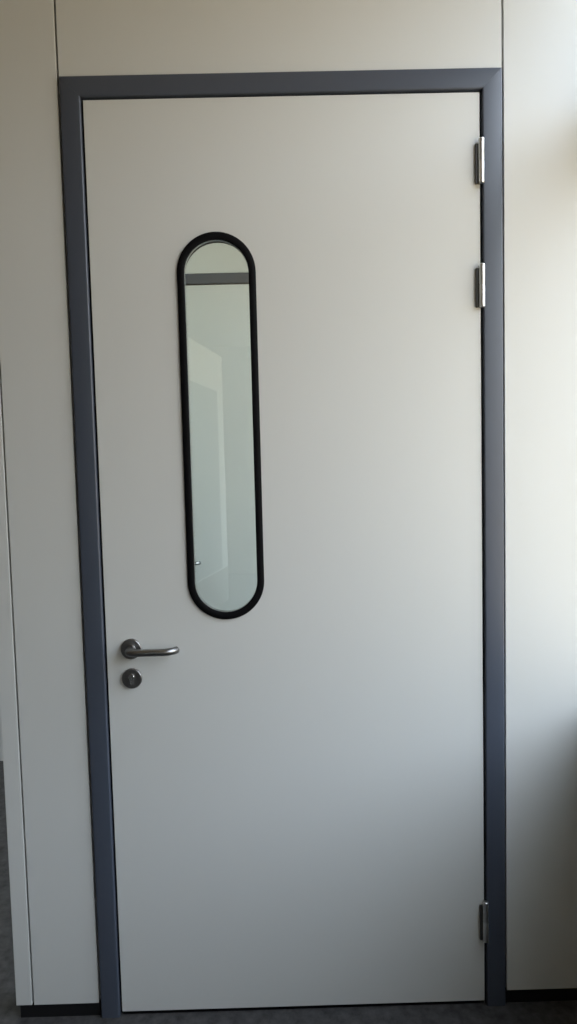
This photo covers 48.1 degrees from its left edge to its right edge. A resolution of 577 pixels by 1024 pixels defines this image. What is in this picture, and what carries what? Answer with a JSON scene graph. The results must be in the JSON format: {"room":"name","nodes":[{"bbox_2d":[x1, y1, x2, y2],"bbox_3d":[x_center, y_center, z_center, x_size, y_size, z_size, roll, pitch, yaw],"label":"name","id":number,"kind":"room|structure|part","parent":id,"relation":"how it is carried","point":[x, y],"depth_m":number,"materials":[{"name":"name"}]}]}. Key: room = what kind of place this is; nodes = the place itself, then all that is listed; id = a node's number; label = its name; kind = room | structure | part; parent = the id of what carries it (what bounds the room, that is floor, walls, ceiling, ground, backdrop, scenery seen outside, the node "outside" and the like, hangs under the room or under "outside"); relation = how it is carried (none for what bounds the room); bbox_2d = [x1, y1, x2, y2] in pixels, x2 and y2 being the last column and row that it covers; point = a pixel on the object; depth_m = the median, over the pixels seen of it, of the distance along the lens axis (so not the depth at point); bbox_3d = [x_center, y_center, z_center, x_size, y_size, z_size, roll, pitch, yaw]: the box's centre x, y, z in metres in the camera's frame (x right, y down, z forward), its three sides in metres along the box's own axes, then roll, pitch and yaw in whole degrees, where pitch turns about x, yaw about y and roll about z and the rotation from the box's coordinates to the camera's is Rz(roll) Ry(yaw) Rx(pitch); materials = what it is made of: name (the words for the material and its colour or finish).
{"room":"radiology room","nodes":[
{"label":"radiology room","id":0,"kind":"room"},
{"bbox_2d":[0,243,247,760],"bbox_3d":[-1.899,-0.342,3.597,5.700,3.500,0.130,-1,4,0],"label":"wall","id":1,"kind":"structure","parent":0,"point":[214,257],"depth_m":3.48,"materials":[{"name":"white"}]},
{"bbox_3d":[-2.760,-0.319,3.575,3.978,3.500,0.100,-1,4,0],"label":"wall panel","id":2,"kind":"part","parent":1,"relation":"part of","materials":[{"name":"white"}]},
{"bbox_3d":[-0.206,-1.713,3.510,1.192,0.838,0.100,-1,4,0],"label":"overdoor panel","id":3,"kind":"part","parent":1,"relation":"part of","materials":[{"name":"white"}]},
{"bbox_2d":[185,272,248,285],"bbox_3d":[-0.162,0.036,3.593,1.192,2.660,0.058,-1,4,0],"label":"door frame","id":4,"kind":"structure","parent":1,"relation":"attached to","point":[204,278],"depth_m":3.48,"materials":[{"name":"grey metal"}]},
{"bbox_2d":[186,284,256,610],"bbox_3d":[-0.157,0.062,3.562,1.080,2.588,0.099,-1,4,0],"label":"door","id":5,"kind":"structure","parent":1,"relation":"in","point":[218,316],"depth_m":3.54,"materials":[{"name":"white wood"}]},
{"bbox_2d":[0,0,576,1004],"bbox_3d":[0.060,-0.299,1.851,1.808,3.460,0.100,-1,4,0],"label":"wall","id":6,"kind":"structure","parent":0,"point":[44,709],"depth_m":1.80,"materials":[{"name":"white paint"}]},
{"bbox_3d":[-0.821,-0.277,1.844,0.047,3.460,0.100,-1,4,0],"label":"post","id":7,"kind":"part","parent":6,"relation":"part of","materials":[{"name":"white paint"}]},
{"bbox_3d":[-0.697,-0.280,1.845,0.191,3.460,0.100,-1,4,0],"label":"wall panel","id":8,"kind":"part","parent":6,"relation":"part of","materials":[{"name":"white paint"}]},
{"bbox_2d":[20,998,100,1017],"bbox_3d":[-0.673,1.467,1.947,0.236,0.040,0.075,-1,4,0],"label":"baseboard","id":9,"kind":"structure","parent":6,"relation":"attached to","point":[82,1009],"depth_m":1.91,"materials":[{"name":"black"}]},
{"bbox_3d":[-0.032,-1.606,1.767,1.194,0.838,0.100,-1,4,0],"label":"overdoor panel","id":10,"kind":"part","parent":6,"relation":"part of","materials":[{"name":"white paint"}]},
{"bbox_2d":[59,67,504,1017],"bbox_3d":[0.012,0.141,1.879,1.192,2.660,0.116,-1,4,0],"label":"door frame","id":11,"kind":"structure","parent":6,"relation":"attached to","point":[73,90],"depth_m":1.80,"materials":[{"name":"grey metal"}]},
{"bbox_2d":[83,92,488,1010],"bbox_3d":[0.018,0.169,1.823,1.080,2.588,0.108,-1,4,0],"label":"door","id":12,"kind":"structure","parent":6,"relation":"in","point":[297,769],"depth_m":1.83,"materials":[{"name":"white wood"}]},
{"bbox_3d":[-0.446,0.388,1.834,0.058,0.058,0.011,-1,4,0],"label":"handle","id":13,"kind":"part","parent":12,"relation":"part of","materials":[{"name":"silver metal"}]},
{"bbox_3d":[-0.381,0.389,1.806,0.151,0.020,0.052,-1,4,0],"label":"lever","id":14,"kind":"part","parent":12,"relation":"part of","materials":[{"name":"silver metal"}]},
{"bbox_3d":[0.783,-0.318,1.857,0.361,3.460,0.100,-1,4,0],"label":"wall panel","id":15,"kind":"part","parent":6,"relation":"part of","materials":[{"name":"white paint"}]},
{"bbox_2d":[505,987,576,1001],"bbox_3d":[0.826,1.429,1.959,0.366,0.040,0.075,-1,4,0],"label":"baseboard","id":16,"kind":"structure","parent":6,"relation":"attached to","point":[564,994],"depth_m":1.92,"materials":[{"name":"black"}]},
{"bbox_2d":[0,761,576,1023],"bbox_3d":[-1.758,1.779,-1.266,5.800,0.120,10.048,-1,4,0],"label":"floor","id":17,"kind":"structure","parent":0,"point":[539,1012],"depth_m":1.90,"materials":[{"name":"carpet"}]}
]}

